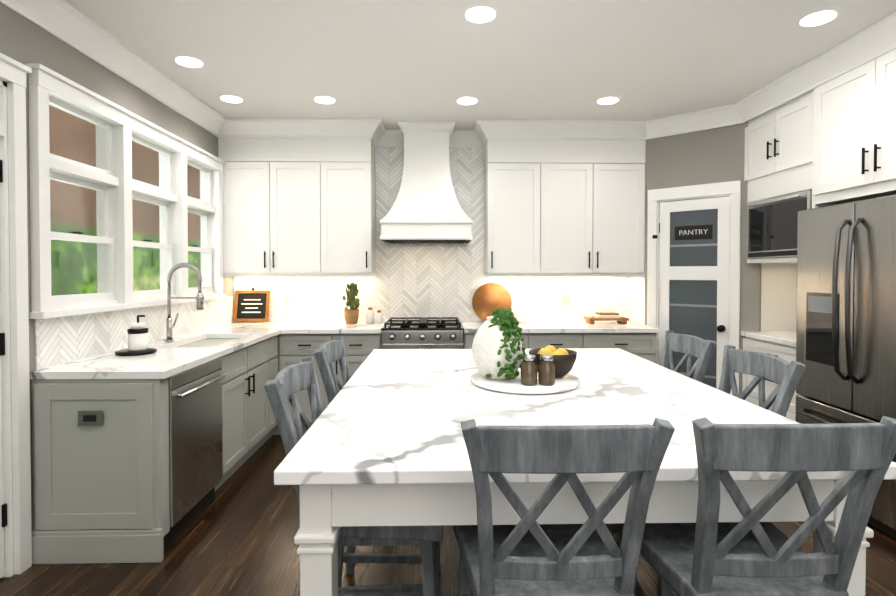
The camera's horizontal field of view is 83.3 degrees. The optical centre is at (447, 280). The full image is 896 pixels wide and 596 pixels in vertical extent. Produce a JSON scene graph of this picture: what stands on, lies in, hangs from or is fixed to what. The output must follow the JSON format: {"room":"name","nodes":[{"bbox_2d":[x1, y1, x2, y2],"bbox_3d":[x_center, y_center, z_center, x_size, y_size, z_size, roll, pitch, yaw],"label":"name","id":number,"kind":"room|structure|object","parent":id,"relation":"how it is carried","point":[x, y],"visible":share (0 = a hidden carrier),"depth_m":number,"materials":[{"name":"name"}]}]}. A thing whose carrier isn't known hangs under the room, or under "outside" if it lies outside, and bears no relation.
{"room":"kitchen","nodes":[
{"label":"kitchen","id":0,"kind":"room"},
{"bbox_2d":[0,3,233,557],"bbox_3d":[-2.050,0.005,1.042,0.150,2.740,7.900,0,1,-1],"label":"wall","id":1,"kind":"structure","parent":0,"point":[23,40],"depth_m":2.68,"materials":[{"name":"grey paint"}]},
{"bbox_2d":[0,160,7,577],"bbox_3d":[-2.003,0.356,1.880,0.110,1.988,0.816,0,1,-1],"label":"door","id":2,"kind":"structure","parent":1,"relation":"in","point":[3,516],"depth_m":2.28,"materials":[{"name":"white wood"}]},
{"bbox_2d":[0,53,31,576],"bbox_3d":[-2.042,0.186,1.875,0.202,2.352,1.016,0,1,-1],"label":"door frame","id":3,"kind":"structure","parent":1,"relation":"attached to","point":[15,314],"depth_m":2.31,"materials":[{"name":"white wood"}]},
{"bbox_2d":[26,63,225,318],"bbox_3d":[-2.058,-0.442,3.445,0.200,1.217,2.090,0,1,-1],"label":"windows","id":4,"kind":"structure","parent":1,"relation":"in","point":[113,183],"depth_m":3.08,"materials":[{"name":"white wood"}]},
{"bbox_2d":[35,296,234,369],"bbox_3d":[-2.028,0.299,3.648,0.008,0.270,2.400,0,1,-1],"label":"tile backsplash","id":5,"kind":"structure","parent":1,"relation":"attached to","point":[61,340],"depth_m":2.99,"materials":[{"name":"white tile"}]},
{"bbox_2d":[0,0,895,147],"bbox_3d":[0.539,-1.295,1.078,5.030,0.140,7.600,0,1,-1],"label":"crown molding","id":6,"kind":"structure","parent":1,"relation":"attached to","point":[64,21],"depth_m":3.88,"materials":[{"name":"white wood"}]},
{"bbox_2d":[234,147,630,321],"bbox_3d":[-0.061,-0.057,4.961,4.000,2.740,0.150,0,1,-1],"label":"backsplash","id":7,"kind":"structure","parent":0,"point":[427,279],"depth_m":4.88,"materials":[{"name":"white tile"}]},
{"bbox_2d":[218,157,329,272],"bbox_3d":[-1.569,-0.580,4.677,0.968,1.015,0.326,0,1,-1],"label":"upper cabinet","id":8,"kind":"object","parent":7,"relation":"attached to","point":[298,207],"depth_m":4.52,"materials":[{"name":"white wood"}]},
{"bbox_2d":[283,293,290,304],"bbox_3d":[-1.549,0.175,4.853,0.075,0.115,0.006,0,1,-1],"label":"electrical outlet plate","id":9,"kind":"object","parent":7,"relation":"attached to","point":[287,298],"depth_m":4.85,"materials":[{"name":"beige plastic"}]},
{"bbox_2d":[218,137,374,164],"bbox_3d":[-1.374,-1.246,4.671,1.357,0.350,0.326,0,1,-1],"label":"soffit","id":10,"kind":"object","parent":7,"relation":"attached to","point":[227,146],"depth_m":4.51,"materials":[{"name":"white paint"}]},
{"bbox_2d":[330,157,375,272],"bbox_3d":[-0.953,-0.580,4.691,0.515,1.015,0.326,0,1,-1],"label":"upper cabinet","id":11,"kind":"object","parent":7,"relation":"attached to","point":[352,179],"depth_m":4.54,"materials":[{"name":"white wood"}]},
{"bbox_2d":[380,122,472,242],"bbox_3d":[-0.194,-0.889,4.611,0.804,1.063,0.512,0,1,-1],"label":"range hood","id":12,"kind":"object","parent":7,"relation":"attached to","point":[426,208],"visible":1,"depth_m":4.51,"materials":[{"name":"white paint"}]},
{"bbox_2d":[484,159,547,274],"bbox_3d":[0.626,-0.581,4.726,0.542,1.015,0.326,0,1,-1],"label":"upper cabinet","id":13,"kind":"object","parent":7,"relation":"attached to","point":[515,190],"depth_m":4.57,"materials":[{"name":"white wood"}]},
{"bbox_2d":[484,139,645,158],"bbox_3d":[1.073,-1.247,4.725,1.436,0.350,0.326,0,1,-1],"label":"soffit","id":14,"kind":"object","parent":7,"relation":"attached to","point":[494,148],"depth_m":4.56,"materials":[{"name":"white"}]},
{"bbox_2d":[562,293,569,304],"bbox_3d":[1.151,0.174,4.912,0.075,0.115,0.006,0,1,-1],"label":"electrical outlet plate","id":15,"kind":"object","parent":7,"relation":"attached to","point":[565,296],"depth_m":4.91,"materials":[{"name":"beige plastic"}]},
{"bbox_2d":[548,159,645,274],"bbox_3d":[1.281,-0.581,4.740,1.020,1.015,0.326,0,1,-1],"label":"upper cabinet","id":16,"kind":"object","parent":7,"relation":"attached to","point":[563,208],"depth_m":4.58,"materials":[{"name":"white wood"}]},
{"bbox_2d":[0,435,895,595],"bbox_3d":[0.539,1.424,1.121,5.330,0.100,7.900,0,1,-1],"label":"floor","id":17,"kind":"structure","parent":0,"point":[235,536],"depth_m":2.41,"materials":[{"name":"brown wood"}]},
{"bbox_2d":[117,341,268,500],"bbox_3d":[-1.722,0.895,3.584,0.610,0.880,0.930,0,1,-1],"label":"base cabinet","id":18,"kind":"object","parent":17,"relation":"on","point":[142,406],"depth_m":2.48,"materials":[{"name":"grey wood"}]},
{"bbox_2d":[29,322,296,380],"bbox_3d":[-1.708,0.433,3.632,0.640,0.038,2.441,0,1,-1],"label":"countertop","id":19,"kind":"structure","parent":18,"relation":"on","point":[170,359],"depth_m":2.78,"materials":[{"name":"white stone"}]},
{"bbox_2d":[115,315,156,355],"bbox_3d":[-1.827,0.312,2.952,0.210,0.223,0.210,0,1,-1],"label":"soap dispenser","id":20,"kind":"object","parent":19,"relation":"on","point":[137,332],"visible":1,"depth_m":2.93,"materials":[{"name":"white ceramic"}]},
{"bbox_2d":[164,263,203,341],"bbox_3d":[-1.811,0.145,3.478,0.266,0.541,0.096,0,1,-1],"label":"faucet","id":21,"kind":"object","parent":19,"relation":"on","point":[199,297],"visible":1,"depth_m":3.45,"materials":[{"name":"silver metal"}]},
{"bbox_2d":[181,337,236,344],"bbox_3d":[-1.683,0.558,3.569,0.386,0.234,0.712,0,1,-1],"label":"sink","id":22,"kind":"object","parent":19,"relation":"in","point":[200,340],"depth_m":3.76,"materials":[{"name":"white ceramic"}]},
{"bbox_2d":[233,287,270,321],"bbox_3d":[-1.868,0.224,4.805,0.330,0.327,0.090,0,1,-1],"label":"chalkboard sign","id":23,"kind":"object","parent":19,"relation":"on","point":[252,305],"visible":1,"depth_m":4.80,"materials":[{"name":"black wood"}]},
{"bbox_2d":[164,357,225,548],"bbox_3d":[-1.656,0.909,2.815,0.615,0.875,0.596,0,1,-1],"label":"dishwasher","id":24,"kind":"object","parent":17,"relation":"on","point":[195,443],"visible":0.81,"depth_m":2.76,"materials":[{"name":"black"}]},
{"bbox_2d":[265,333,284,437],"bbox_3d":[-1.701,0.886,4.104,0.674,0.880,0.333,0,1,-1],"label":"base cabinet","id":25,"kind":"object","parent":17,"relation":"on","point":[275,347],"depth_m":4.18,"materials":[{"name":"grey wood"}]},
{"bbox_2d":[285,333,381,434],"bbox_3d":[-1.016,0.879,4.545,0.883,0.880,0.660,0,1,-1],"label":"base cabinet","id":26,"kind":"object","parent":17,"relation":"on","point":[298,346],"depth_m":4.27,"materials":[{"name":"grey wood"}]},
{"bbox_2d":[281,322,384,332],"bbox_3d":[-0.991,0.418,4.549,0.834,0.038,0.640,0,1,-1],"label":"countertop","id":27,"kind":"structure","parent":26,"relation":"on","point":[301,327],"depth_m":4.36,"materials":[{"name":"white stone"}]},
{"bbox_2d":[342,282,359,323],"bbox_3d":[-0.896,0.203,4.672,0.155,0.387,0.140,0,1,-1],"label":"potted cactus","id":28,"kind":"object","parent":27,"relation":"on","point":[351,315],"visible":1,"depth_m":4.64,"materials":[{"name":"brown plant"}]},
{"bbox_2d":[366,307,382,323],"bbox_3d":[-0.685,0.321,4.691,0.160,0.150,0.095,0,1,-1],"label":"canisters","id":29,"kind":"object","parent":27,"relation":"on","point":[372,319],"visible":1,"depth_m":4.66,"materials":[{"name":"white ceramic"}]},
{"bbox_2d":[264,357,442,595],"bbox_3d":[-0.268,0.820,1.594,0.501,1.104,0.434,0,1,-1],"label":"chair","id":30,"kind":"object","parent":17,"relation":"on","point":[284,385],"visible":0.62,"depth_m":1.42,"materials":[{"name":"grey wood"}]},
{"bbox_2d":[314,336,440,595],"bbox_3d":[-0.280,0.811,2.154,0.501,1.104,0.434,0,1,-1],"label":"chair","id":31,"kind":"object","parent":17,"relation":"on","point":[326,354],"visible":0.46,"depth_m":1.97,"materials":[{"name":"grey wood"}]},
{"bbox_2d":[381,317,463,348],"bbox_3d":[-0.222,0.831,4.545,0.696,0.953,0.691,0,1,-1],"label":"range","id":32,"kind":"object","parent":17,"relation":"on","point":[423,333],"visible":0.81,"depth_m":4.26,"materials":[{"name":"silver metal"}]},
{"bbox_2d":[463,329,536,348],"bbox_3d":[0.433,0.879,4.602,0.606,0.880,0.610,0,1,-1],"label":"base cabinet","id":33,"kind":"object","parent":17,"relation":"on","point":[530,339],"depth_m":4.30,"materials":[{"name":"grey wood"}]},
{"bbox_2d":[452,418,674,595],"bbox_3d":[0.232,0.825,1.231,0.434,1.104,0.501,0,1,-1],"label":"chair","id":34,"kind":"object","parent":17,"relation":"on","point":[527,555],"visible":1,"depth_m":1.04,"materials":[{"name":"grey wood"}]},
{"bbox_2d":[537,333,592,348],"bbox_3d":[0.912,0.878,4.613,0.588,0.880,0.610,0,1,-1],"label":"base cabinet","id":35,"kind":"object","parent":17,"relation":"on","point":[558,340],"depth_m":4.31,"materials":[{"name":"grey wood"}]},
{"bbox_2d":[294,484,873,595],"bbox_3d":[0.322,0.910,2.138,1.428,0.895,1.808,0,1,-1],"label":"kitchen island","id":36,"kind":"object","parent":17,"relation":"on","point":[323,511],"depth_m":1.24,"materials":[{"name":"wood"}]},
{"bbox_2d":[274,348,895,487],"bbox_3d":[0.322,0.445,2.131,1.500,0.035,1.880,0,1,-1],"label":"island countertop","id":37,"kind":"structure","parent":36,"relation":"on","point":[395,423],"depth_m":1.63,"materials":[{"name":"white stone"}]},
{"bbox_2d":[471,307,579,393],"bbox_3d":[0.323,0.268,2.118,0.452,0.316,0.450,0,1,-1],"label":"centerpiece","id":38,"kind":"object","parent":37,"relation":"on","point":[504,362],"visible":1,"depth_m":2.03,"materials":[{"name":"ceramic"}]},
{"bbox_2d":[593,333,656,363],"bbox_3d":[1.441,0.878,4.625,0.705,0.880,0.610,0,1,-1],"label":"base cabinet","id":39,"kind":"object","parent":17,"relation":"on","point":[643,345],"depth_m":4.32,"materials":[{"name":"grey wood"}]},
{"bbox_2d":[461,321,658,332],"bbox_3d":[0.962,0.418,4.592,1.664,0.038,0.640,0,1,-1],"label":"countertop","id":40,"kind":"structure","parent":39,"relation":"on","point":[527,326],"depth_m":4.36,"materials":[{"name":"white stone"}]},
{"bbox_2d":[472,283,511,320],"bbox_3d":[0.422,0.207,4.844,0.380,0.376,0.097,0,1,-1],"label":"round board","id":41,"kind":"object","parent":40,"relation":"on","point":[488,299],"visible":0.69,"depth_m":4.84,"materials":[{"name":"brown wood"}]},
{"bbox_2d":[584,312,628,323],"bbox_3d":[1.475,0.345,4.706,0.360,0.102,0.200,0,1,-1],"label":"serving tray","id":42,"kind":"object","parent":40,"relation":"on","point":[607,316],"visible":1,"depth_m":4.63,"materials":[{"name":"brown wood"}]},
{"bbox_2d":[605,330,716,538],"bbox_3d":[0.925,0.807,2.400,0.501,1.104,0.434,0,1,-1],"label":"chair","id":43,"kind":"object","parent":17,"relation":"on","point":[700,349],"visible":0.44,"depth_m":2.38,"materials":[{"name":"grey wood"}]},
{"bbox_2d":[617,345,805,595],"bbox_3d":[0.936,0.815,1.871,0.501,1.104,0.434,0,1,-1],"label":"chair","id":44,"kind":"object","parent":17,"relation":"on","point":[784,375],"visible":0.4,"depth_m":1.84,"materials":[{"name":"grey wood"}]},
{"bbox_2d":[613,416,895,595],"bbox_3d":[0.702,0.825,1.242,0.434,1.104,0.501,0,1,-1],"label":"chair","id":45,"kind":"object","parent":17,"relation":"on","point":[707,553],"visible":0.9,"depth_m":1.05,"materials":[{"name":"grey wood"}]},
{"bbox_2d":[742,337,800,420],"bbox_3d":[2.696,0.892,3.733,0.594,0.879,0.745,0,1,-1],"label":"base cabinet","id":46,"kind":"object","parent":17,"relation":"on","point":[786,352],"depth_m":3.78,"materials":[{"name":"white wood"}]},
{"bbox_2d":[741,329,795,348],"bbox_3d":[2.689,0.431,3.726,0.609,0.039,0.745,0,1,-1],"label":"countertop","id":47,"kind":"structure","parent":46,"relation":"on","point":[778,336],"depth_m":3.86,"materials":[{"name":"white stone"}]},
{"bbox_2d":[795,194,895,538],"bbox_3d":[2.594,0.443,2.856,0.784,1.783,0.900,0,1,-1],"label":"fridge","id":48,"kind":"object","parent":17,"relation":"on","point":[846,313],"visible":0.88,"depth_m":2.84,"materials":[{"name":"grey metal"}]},
{"bbox_2d":[65,0,895,129],"bbox_3d":[0.539,-1.416,1.076,5.330,0.100,7.900,0,1,-1],"label":"ceiling","id":49,"kind":"structure","parent":0,"point":[391,64],"depth_m":3.07,"materials":[{"name":"white paint"}]},
{"bbox_2d":[175,57,202,67],"bbox_3d":[-1.653,-1.395,3.219,0.151,0.008,0.151,0,1,-1],"label":"recessed light","id":50,"kind":"object","parent":49,"relation":"in","point":[184,61],"depth_m":3.22,"materials":[{"name":"white plastic"}]},
{"bbox_2d":[221,96,241,102],"bbox_3d":[-1.679,-1.406,3.908,0.151,0.008,0.151,0,1,-1],"label":"recessed light","id":51,"kind":"object","parent":49,"relation":"in","point":[231,99],"depth_m":3.91,"materials":[{"name":"white plastic"}]},
{"bbox_2d":[315,96,334,103],"bbox_3d":[-0.959,-1.406,3.924,0.151,0.008,0.151,0,1,-1],"label":"recessed light","id":52,"kind":"object","parent":49,"relation":"in","point":[321,99],"depth_m":3.92,"materials":[{"name":"white plastic"}]},
{"bbox_2d":[457,97,476,104],"bbox_3d":[0.151,-1.407,3.949,0.151,0.008,0.151,0,1,-1],"label":"recessed light","id":53,"kind":"object","parent":49,"relation":"in","point":[464,101],"depth_m":3.94,"materials":[{"name":"white plastic"}]},
{"bbox_2d":[466,7,495,22],"bbox_3d":[0.170,-1.386,2.629,0.151,0.008,0.151,0,1,-1],"label":"recessed light","id":54,"kind":"object","parent":49,"relation":"in","point":[480,14],"depth_m":2.62,"materials":[{"name":"white plastic"}]},
{"bbox_2d":[598,97,617,104],"bbox_3d":[1.251,-1.407,3.943,0.151,0.008,0.151,0,1,-1],"label":"recessed light","id":55,"kind":"object","parent":49,"relation":"in","point":[609,100],"depth_m":3.93,"materials":[{"name":"white plastic"}]},
{"bbox_2d":[800,11,836,26],"bbox_3d":[1.960,-1.387,2.668,0.151,0.008,0.151,0,1,-1],"label":"recessed light","id":56,"kind":"object","parent":49,"relation":"in","point":[822,17],"depth_m":2.66,"materials":[{"name":"white plastic"}]},
{"bbox_2d":[631,156,645,324],"bbox_3d":[1.869,-0.054,4.763,0.150,2.740,0.330,0,1,-1],"label":"wall","id":57,"kind":"structure","parent":0,"point":[637,299],"depth_m":4.75,"materials":[{"name":"white paint"}]},
{"bbox_2d":[645,121,761,395],"bbox_3d":[2.178,-0.048,4.349,0.900,2.740,0.120,1,1,41],"label":"wall","id":58,"kind":"structure","parent":0,"point":[713,155],"depth_m":4.21,"materials":[{"name":"grey paint"}]},
{"bbox_2d":[647,180,740,394],"bbox_3d":[2.125,0.252,4.378,0.738,2.140,0.152,1,1,41],"label":"trim","id":59,"kind":"structure","parent":58,"relation":"attached to","point":[732,189],"depth_m":4.26,"materials":[{"name":"white wood"}]},
{"bbox_2d":[659,196,729,389],"bbox_3d":[2.115,0.304,4.353,0.453,2.012,0.426,0,1,-1],"label":"pantry door","id":60,"kind":"structure","parent":58,"relation":"in","point":[694,284],"depth_m":4.33,"materials":[{"name":"white wood"}]},
{"bbox_2d":[679,229,707,234],"bbox_3d":[2.115,-0.420,4.343,0.229,0.042,0.001,1,1,42],"label":"label","id":61,"kind":"object","parent":60,"relation":"attached to","point":[692,232],"visible":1,"depth_m":4.36,"materials":[{"name":"white paint"}]},
{"bbox_2d":[744,92,808,204],"bbox_3d":[2.696,-1.013,3.703,0.594,0.782,0.745,0,1,-1],"label":"upper cabinet","id":62,"kind":"object","parent":58,"relation":"attached to","point":[776,162],"depth_m":3.66,"materials":[{"name":"white wood"}]},
{"bbox_2d":[746,189,808,260],"bbox_3d":[2.561,-0.394,3.710,0.316,0.445,0.745,0,1,-1],"label":"microwave","id":63,"kind":"object","parent":58,"relation":"attached to","point":[772,225],"depth_m":3.70,"materials":[{"name":"black"}]},
{"bbox_2d":[809,49,895,208],"bbox_3d":[2.705,-0.942,2.839,0.614,0.896,0.930,0,1,-1],"label":"upper cabinet","id":64,"kind":"object","parent":0,"relation":"attached to","point":[831,142],"depth_m":2.98,"materials":[{"name":"white wood"}]},
{"label":"outside","id":65,"kind":"structure","parent":0,"visible":0},
{"bbox_2d":[49,106,199,295],"bbox_3d":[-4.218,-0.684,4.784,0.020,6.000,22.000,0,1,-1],"label":"window glass","id":66,"kind":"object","parent":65,"point":[143,232],"depth_m":5.92,"materials":[{"name":"clear glass"}]}
]}

